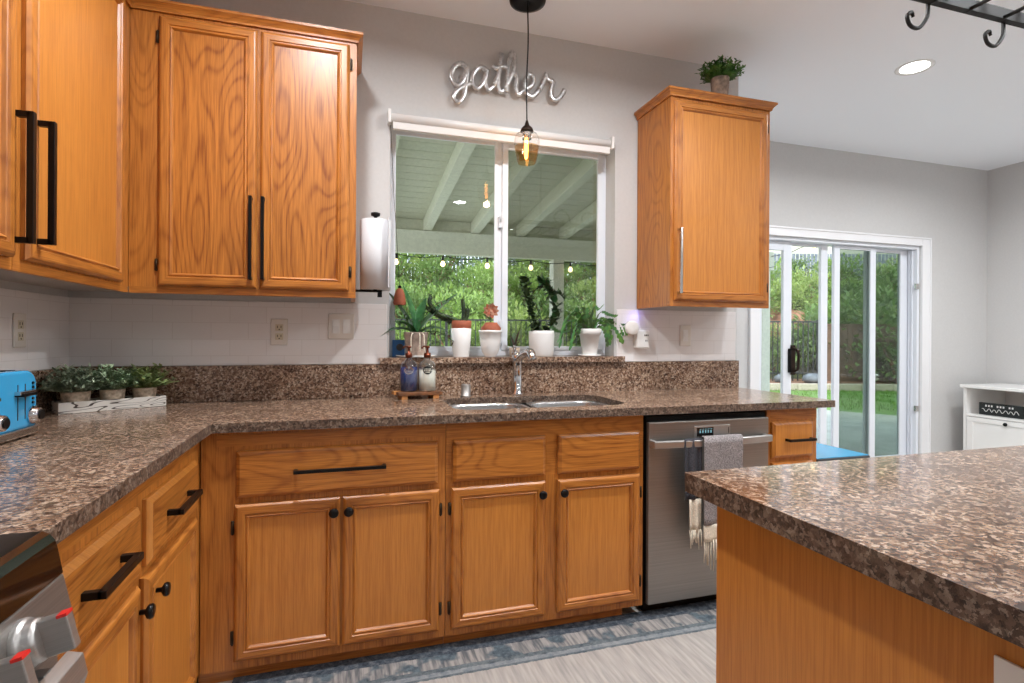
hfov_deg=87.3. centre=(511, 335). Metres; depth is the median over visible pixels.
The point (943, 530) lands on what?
island countertop
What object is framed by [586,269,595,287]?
shrub
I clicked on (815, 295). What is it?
shrub
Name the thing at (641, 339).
plug
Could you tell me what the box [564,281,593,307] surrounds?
shrub
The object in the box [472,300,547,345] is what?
shrub
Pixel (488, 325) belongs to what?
pot
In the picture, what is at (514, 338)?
agave pup
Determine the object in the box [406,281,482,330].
shrub
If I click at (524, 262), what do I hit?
shrub
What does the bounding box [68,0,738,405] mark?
wall
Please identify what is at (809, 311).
shrub
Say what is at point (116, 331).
backsplash
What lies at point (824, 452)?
side table
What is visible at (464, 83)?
gather sign
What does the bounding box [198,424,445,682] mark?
base cabinet
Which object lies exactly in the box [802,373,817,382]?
boulder
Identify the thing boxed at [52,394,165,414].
planter box
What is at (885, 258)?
picket fence
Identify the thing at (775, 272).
shrub
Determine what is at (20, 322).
receptacle
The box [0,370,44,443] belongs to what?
toaster
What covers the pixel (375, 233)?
paper towel roll
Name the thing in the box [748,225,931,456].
door
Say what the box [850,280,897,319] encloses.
shrub
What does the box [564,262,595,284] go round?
shrub
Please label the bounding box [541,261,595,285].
shrub
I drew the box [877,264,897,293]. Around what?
shrub
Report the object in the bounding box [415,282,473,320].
shrub
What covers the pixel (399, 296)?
shade cord
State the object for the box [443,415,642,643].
base cabinet
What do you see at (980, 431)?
sideboard
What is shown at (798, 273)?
shrub
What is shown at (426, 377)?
soap bottle
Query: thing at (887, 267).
shrub
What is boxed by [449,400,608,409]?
sink
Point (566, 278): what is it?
shrub
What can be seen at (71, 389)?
herb
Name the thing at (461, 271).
shrub
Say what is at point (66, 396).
pot
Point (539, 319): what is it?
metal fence
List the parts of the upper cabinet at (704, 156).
handle, crown moulding, cabinet door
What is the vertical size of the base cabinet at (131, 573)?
0.880 m
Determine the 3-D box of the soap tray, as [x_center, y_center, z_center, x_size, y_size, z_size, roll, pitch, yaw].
[-0.453,0.281,2.567,0.220,0.034,0.110,0,0,-23]
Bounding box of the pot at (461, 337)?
[451,328,470,356]
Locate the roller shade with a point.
(401, 122)
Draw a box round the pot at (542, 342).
[529,331,553,356]
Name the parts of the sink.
bowl, bowl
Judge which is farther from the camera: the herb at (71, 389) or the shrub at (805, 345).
the shrub at (805, 345)
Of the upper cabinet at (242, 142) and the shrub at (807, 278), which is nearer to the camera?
the upper cabinet at (242, 142)
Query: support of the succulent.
on the window
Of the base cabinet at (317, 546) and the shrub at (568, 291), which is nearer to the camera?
the base cabinet at (317, 546)
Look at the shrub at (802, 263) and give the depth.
24.03 m
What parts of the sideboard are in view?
drawer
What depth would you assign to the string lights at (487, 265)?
6.10 m
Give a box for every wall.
[0,280,67,370]
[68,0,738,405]
[737,141,987,453]
[986,161,1023,384]
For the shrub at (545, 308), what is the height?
2.141 m
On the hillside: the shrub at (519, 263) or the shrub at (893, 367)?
the shrub at (519, 263)
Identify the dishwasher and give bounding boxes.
[638,410,772,610]
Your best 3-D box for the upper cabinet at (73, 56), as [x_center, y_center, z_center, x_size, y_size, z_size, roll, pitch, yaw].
[-1.518,-0.723,1.801,0.376,1.118,1.050,0,0,-17]
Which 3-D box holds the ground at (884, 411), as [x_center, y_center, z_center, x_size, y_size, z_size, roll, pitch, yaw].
[3.994,1.451,5.856,36.010,0.175,15.704,0,0,0]
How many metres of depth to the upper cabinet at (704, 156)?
2.81 m
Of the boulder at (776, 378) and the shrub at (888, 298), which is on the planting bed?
the boulder at (776, 378)
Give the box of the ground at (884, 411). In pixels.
[770,390,896,415]
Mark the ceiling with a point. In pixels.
(828, 66)
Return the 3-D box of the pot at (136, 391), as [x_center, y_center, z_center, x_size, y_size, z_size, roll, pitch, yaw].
[-1.530,0.250,2.235,0.086,0.072,0.086,0,0,-17]
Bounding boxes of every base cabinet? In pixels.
[57,441,202,682]
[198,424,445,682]
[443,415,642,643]
[759,408,816,465]
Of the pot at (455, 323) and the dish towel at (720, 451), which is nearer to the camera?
the dish towel at (720, 451)
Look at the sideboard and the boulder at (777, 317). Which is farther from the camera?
the boulder at (777, 317)
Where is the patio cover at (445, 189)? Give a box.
[395,135,773,391]
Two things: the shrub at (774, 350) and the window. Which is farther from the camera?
the shrub at (774, 350)
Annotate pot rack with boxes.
[905,0,1023,47]
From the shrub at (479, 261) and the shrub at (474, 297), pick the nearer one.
the shrub at (474, 297)
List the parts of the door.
panel, handle, panel, panel, panel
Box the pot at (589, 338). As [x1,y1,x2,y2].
[579,329,600,354]
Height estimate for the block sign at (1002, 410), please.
0.105 m
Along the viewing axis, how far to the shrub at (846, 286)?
20.18 m
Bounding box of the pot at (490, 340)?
[479,330,501,356]
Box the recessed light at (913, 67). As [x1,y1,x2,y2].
[894,59,935,75]
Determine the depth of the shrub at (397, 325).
15.93 m
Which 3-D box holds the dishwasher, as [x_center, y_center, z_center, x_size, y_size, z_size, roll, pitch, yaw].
[0.805,0.786,2.658,0.628,0.868,0.689,0,0,-17]
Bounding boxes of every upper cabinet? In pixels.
[0,0,36,269]
[0,0,133,291]
[129,0,362,301]
[634,85,777,308]
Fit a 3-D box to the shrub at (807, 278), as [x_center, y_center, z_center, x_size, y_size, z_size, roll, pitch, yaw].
[12.173,-1.903,21.817,2.735,2.110,2.158,0,0,42]
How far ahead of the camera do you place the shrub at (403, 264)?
23.62 m
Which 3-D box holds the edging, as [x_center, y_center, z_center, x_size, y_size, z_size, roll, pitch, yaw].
[3.990,1.279,13.593,31.998,0.170,0.170,0,0,0]
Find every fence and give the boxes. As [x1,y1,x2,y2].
[395,254,897,287]
[395,318,817,380]
[827,324,896,381]
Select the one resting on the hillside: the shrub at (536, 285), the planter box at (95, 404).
the shrub at (536, 285)
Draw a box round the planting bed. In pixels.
[770,379,895,383]
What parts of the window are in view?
sash, sash pull, stone sill, sash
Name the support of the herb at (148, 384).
in the planter box at (95, 404)
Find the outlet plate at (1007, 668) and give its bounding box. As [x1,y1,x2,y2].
[994,655,1023,682]
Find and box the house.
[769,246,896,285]
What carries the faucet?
on the countertop at (55, 479)
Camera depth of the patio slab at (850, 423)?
7.46 m
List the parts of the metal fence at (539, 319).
post, post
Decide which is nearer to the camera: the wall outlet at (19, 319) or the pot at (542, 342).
the wall outlet at (19, 319)
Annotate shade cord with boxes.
[390,125,405,305]
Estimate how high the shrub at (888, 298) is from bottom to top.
3.244 m
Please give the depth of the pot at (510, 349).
2.87 m
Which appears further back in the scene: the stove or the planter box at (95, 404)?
the planter box at (95, 404)
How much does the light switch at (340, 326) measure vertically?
0.122 m
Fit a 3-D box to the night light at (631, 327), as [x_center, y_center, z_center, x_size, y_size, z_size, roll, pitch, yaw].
[0.658,-0.043,2.976,0.092,0.080,0.075,0,0,-17]
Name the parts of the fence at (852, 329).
cap rail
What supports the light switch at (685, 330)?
attached to the wall at (408, 58)
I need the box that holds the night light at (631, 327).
[625,321,638,334]
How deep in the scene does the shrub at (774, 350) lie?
16.00 m
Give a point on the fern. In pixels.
(589, 336)
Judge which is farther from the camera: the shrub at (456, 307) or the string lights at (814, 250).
the shrub at (456, 307)
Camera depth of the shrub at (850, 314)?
16.24 m
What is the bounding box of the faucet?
[511,345,536,394]
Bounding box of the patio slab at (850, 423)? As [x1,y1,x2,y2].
[816,409,896,455]
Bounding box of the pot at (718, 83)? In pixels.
[710,75,729,94]
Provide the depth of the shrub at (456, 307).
15.68 m
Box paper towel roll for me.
[360,217,390,290]
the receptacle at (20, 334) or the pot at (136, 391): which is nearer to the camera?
the receptacle at (20, 334)
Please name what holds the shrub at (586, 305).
on the hillside
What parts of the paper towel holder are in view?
arm, rod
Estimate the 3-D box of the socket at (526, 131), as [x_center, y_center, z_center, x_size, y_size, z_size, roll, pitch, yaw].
[0.071,-0.986,2.568,0.062,0.093,0.062,0,0,-17]
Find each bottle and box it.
[400,345,417,390]
[418,345,435,390]
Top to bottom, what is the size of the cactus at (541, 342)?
0.455 m
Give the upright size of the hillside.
3.600 m
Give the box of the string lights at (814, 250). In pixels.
[771,247,816,256]
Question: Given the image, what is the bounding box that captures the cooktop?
[0,531,62,623]
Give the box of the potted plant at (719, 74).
[695,54,745,94]
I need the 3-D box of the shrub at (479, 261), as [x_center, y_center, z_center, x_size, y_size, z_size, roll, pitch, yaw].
[-1.238,-2.669,23.757,2.598,1.797,2.336,0,0,7]
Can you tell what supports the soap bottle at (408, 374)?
on the soap tray
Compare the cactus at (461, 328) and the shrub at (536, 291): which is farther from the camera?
the shrub at (536, 291)
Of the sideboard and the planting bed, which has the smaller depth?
the sideboard
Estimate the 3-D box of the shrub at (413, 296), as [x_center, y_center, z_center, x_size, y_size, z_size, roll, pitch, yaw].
[-3.858,-0.931,18.959,2.621,1.820,2.680,0,0,-29]
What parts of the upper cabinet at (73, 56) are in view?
handle, crown moulding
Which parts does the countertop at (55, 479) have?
air gap cap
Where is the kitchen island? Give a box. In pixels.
[716,506,1023,682]
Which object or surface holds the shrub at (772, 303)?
on the hillside
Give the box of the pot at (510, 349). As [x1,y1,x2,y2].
[509,347,519,355]
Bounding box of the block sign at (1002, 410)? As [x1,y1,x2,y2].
[979,402,1023,418]
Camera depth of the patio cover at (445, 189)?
5.73 m
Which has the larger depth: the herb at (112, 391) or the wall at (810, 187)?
the wall at (810, 187)
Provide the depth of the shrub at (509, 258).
24.28 m
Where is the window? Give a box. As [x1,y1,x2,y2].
[380,126,624,363]
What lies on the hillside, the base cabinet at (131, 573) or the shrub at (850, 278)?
the shrub at (850, 278)
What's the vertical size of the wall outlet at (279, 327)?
0.122 m
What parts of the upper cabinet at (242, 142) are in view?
cabinet door, crown moulding, handle, handle, cabinet door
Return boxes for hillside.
[395,285,831,378]
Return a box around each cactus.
[425,294,471,356]
[516,273,565,356]
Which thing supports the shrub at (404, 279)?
on the hillside
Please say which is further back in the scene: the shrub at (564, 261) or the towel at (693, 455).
the shrub at (564, 261)
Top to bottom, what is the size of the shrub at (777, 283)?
1.862 m
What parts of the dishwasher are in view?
handle, control panel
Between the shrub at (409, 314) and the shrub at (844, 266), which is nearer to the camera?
the shrub at (409, 314)
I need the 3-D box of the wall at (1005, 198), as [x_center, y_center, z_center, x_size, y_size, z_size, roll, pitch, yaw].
[5.613,-0.162,1.860,0.150,2.820,6.889,0,0,-17]
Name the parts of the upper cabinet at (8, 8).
cabinet door, handle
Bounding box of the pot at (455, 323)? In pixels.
[451,320,471,327]
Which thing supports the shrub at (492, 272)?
on the hillside
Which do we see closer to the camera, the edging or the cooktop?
the cooktop
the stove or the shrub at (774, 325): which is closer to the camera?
the stove
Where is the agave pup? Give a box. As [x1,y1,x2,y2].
[509,330,519,355]
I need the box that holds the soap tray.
[392,390,442,399]
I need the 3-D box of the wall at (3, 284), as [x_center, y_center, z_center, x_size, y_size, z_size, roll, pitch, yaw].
[-1.066,-0.201,-0.635,0.150,2.820,6.000,0,0,-17]
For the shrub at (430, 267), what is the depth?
22.67 m
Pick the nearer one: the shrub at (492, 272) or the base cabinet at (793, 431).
the base cabinet at (793, 431)
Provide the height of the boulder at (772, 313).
0.936 m
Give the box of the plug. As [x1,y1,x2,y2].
[633,330,648,347]
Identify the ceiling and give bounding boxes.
[345,0,1023,170]
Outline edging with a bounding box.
[770,383,896,390]
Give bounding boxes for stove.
[0,531,87,682]
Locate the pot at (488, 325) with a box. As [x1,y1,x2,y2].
[481,322,500,329]
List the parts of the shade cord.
cord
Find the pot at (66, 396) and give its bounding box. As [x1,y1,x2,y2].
[60,391,90,402]
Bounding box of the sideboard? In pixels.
[960,383,1023,449]
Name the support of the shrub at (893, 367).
on the planting bed
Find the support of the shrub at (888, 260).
on the hillside
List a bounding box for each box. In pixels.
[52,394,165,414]
[392,340,404,356]
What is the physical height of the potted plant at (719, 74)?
0.237 m
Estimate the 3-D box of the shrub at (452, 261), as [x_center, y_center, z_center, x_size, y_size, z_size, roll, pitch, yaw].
[-3.227,-3.795,25.272,4.224,3.647,4.628,0,0,-35]
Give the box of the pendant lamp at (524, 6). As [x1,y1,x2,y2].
[509,0,545,158]
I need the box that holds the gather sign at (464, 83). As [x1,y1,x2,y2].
[449,50,566,103]
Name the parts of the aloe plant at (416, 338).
pot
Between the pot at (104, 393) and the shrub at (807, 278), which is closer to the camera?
the pot at (104, 393)
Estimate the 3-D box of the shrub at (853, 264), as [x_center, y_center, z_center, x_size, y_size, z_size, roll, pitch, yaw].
[15.164,-2.533,23.992,2.249,1.419,2.199,0,0,-2]
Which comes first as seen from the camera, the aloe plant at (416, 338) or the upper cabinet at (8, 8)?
the upper cabinet at (8, 8)
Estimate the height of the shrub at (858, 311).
2.078 m
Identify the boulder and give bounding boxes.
[770,306,779,318]
[770,319,780,336]
[772,310,812,328]
[773,374,779,381]
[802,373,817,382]
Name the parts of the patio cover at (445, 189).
post, post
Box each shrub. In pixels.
[395,253,426,286]
[395,258,414,284]
[395,275,409,291]
[395,280,430,317]
[395,284,432,329]
[395,306,432,345]
[396,323,433,345]
[402,254,485,286]
[405,255,447,282]
[406,273,463,306]
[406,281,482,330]
[409,254,460,294]
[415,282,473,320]
[422,305,483,345]
[424,287,492,345]
[448,260,512,299]
[454,270,525,313]
[455,256,522,285]
[459,257,493,292]
[464,259,493,294]
[465,283,524,325]
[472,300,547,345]
[473,291,547,345]
[508,258,582,287]
[508,262,549,299]
[510,268,549,307]
[513,259,549,284]
[517,291,577,333]
[517,291,581,345]
[533,288,579,314]
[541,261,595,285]
[545,264,593,293]
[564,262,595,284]
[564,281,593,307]
[564,296,595,345]
[566,277,595,317]
[569,289,595,333]
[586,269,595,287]
[770,257,804,304]
[770,275,816,312]
[770,284,780,322]
[770,322,780,349]
[770,345,796,371]
[771,292,896,367]
[774,324,811,353]
[776,255,831,288]
[780,265,841,307]
[792,273,830,303]
[794,279,862,316]
[795,288,862,328]
[800,345,815,368]
[801,314,879,361]
[811,252,880,293]
[817,277,880,305]
[828,264,884,288]
[840,267,897,358]
[843,324,896,383]
[847,306,891,322]
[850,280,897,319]
[859,262,897,287]
[876,254,897,288]
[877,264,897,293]
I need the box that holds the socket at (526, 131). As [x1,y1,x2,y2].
[520,120,532,140]
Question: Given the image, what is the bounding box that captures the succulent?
[479,303,501,356]
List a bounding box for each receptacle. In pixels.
[18,320,23,328]
[18,332,23,340]
[275,324,282,330]
[275,333,282,339]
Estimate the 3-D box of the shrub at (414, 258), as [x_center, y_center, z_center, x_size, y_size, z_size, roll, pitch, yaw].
[-3.642,-2.861,23.987,1.880,1.694,2.384,0,0,22]
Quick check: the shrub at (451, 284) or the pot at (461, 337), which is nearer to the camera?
the pot at (461, 337)
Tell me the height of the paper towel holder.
0.388 m
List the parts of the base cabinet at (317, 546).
cabinet door, knob, drawer, handle, knob, cabinet door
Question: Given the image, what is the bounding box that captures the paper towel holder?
[356,212,381,296]
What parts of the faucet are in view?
lever, spout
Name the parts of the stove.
knob, control panel, knob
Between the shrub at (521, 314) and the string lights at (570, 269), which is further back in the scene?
the shrub at (521, 314)
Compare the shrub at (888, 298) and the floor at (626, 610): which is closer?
the floor at (626, 610)
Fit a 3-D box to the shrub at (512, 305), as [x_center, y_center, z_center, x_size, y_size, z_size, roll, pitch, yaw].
[0.041,-0.286,17.192,2.745,2.317,3.053,0,0,36]
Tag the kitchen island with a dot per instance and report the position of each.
(787, 611)
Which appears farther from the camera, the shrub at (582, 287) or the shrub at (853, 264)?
the shrub at (853, 264)
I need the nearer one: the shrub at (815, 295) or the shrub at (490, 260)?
the shrub at (815, 295)
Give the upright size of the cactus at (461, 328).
0.328 m
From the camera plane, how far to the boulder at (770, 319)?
18.95 m
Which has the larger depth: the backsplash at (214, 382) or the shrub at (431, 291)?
the shrub at (431, 291)
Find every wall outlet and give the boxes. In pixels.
[12,313,25,347]
[271,319,287,344]
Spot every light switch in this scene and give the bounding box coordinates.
[328,313,353,338]
[680,325,690,345]
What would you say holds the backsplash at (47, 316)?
attached to the wall at (3, 284)
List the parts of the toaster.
lever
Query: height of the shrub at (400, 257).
2.713 m
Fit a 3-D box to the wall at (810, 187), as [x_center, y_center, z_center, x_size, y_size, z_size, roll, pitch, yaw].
[2.868,-0.178,4.709,3.746,2.820,0.160,0,0,-17]
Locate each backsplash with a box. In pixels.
[0,288,69,370]
[30,361,738,411]
[69,297,735,366]
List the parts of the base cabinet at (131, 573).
drawer, cabinet door, handle, knob, knob, cabinet door, drawer, handle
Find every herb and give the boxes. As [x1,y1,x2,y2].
[36,363,116,402]
[88,364,141,399]
[121,363,179,397]
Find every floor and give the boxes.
[196,606,641,682]
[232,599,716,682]
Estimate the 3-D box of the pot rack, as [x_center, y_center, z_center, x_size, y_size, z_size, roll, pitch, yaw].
[1.811,-1.230,1.439,1.458,0.685,0.631,0,0,-17]
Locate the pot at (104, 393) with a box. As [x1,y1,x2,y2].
[99,388,125,399]
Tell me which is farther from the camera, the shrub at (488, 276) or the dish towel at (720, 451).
the shrub at (488, 276)
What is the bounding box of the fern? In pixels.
[549,305,627,355]
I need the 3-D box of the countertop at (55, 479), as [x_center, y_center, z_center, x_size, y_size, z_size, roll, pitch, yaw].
[-0.010,0.287,1.925,3.364,0.092,1.715,0,0,-17]
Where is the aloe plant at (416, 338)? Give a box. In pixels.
[384,286,456,357]
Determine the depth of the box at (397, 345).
2.72 m
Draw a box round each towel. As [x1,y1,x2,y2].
[684,434,742,570]
[684,438,701,500]
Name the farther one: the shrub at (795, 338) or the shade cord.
the shrub at (795, 338)
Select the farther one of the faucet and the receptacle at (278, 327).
the faucet
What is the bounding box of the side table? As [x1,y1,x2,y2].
[816,443,869,461]
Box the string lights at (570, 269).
[508,260,595,271]
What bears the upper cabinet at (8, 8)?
attached to the wall at (3, 284)
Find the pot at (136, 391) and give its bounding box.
[132,387,156,397]
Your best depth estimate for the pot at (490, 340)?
2.78 m
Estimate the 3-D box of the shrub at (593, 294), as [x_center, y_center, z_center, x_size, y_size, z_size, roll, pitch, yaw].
[3.031,-0.708,18.673,2.463,1.866,2.698,0,0,11]
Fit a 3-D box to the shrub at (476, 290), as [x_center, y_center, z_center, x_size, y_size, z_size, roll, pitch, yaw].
[-0.851,-0.876,18.964,2.778,1.999,2.498,0,0,32]
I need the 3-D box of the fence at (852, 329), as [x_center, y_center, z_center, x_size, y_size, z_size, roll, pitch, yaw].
[11.208,0.475,14.740,5.213,1.570,0.135,0,0,0]
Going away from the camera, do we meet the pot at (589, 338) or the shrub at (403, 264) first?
the pot at (589, 338)
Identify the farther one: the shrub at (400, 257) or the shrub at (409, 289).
the shrub at (400, 257)
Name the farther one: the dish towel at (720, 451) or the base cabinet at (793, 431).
the base cabinet at (793, 431)
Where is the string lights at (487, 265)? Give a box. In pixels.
[395,253,493,268]
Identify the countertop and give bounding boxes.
[0,384,834,543]
[685,445,1023,648]
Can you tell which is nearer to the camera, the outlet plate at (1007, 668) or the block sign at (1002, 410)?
the outlet plate at (1007, 668)
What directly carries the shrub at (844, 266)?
on the hillside
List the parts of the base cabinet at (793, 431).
drawer, cabinet door, handle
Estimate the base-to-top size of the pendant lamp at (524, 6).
0.780 m
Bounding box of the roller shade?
[387,108,614,154]
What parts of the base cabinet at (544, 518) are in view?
cabinet door, false drawer, knob, knob, cabinet door, false drawer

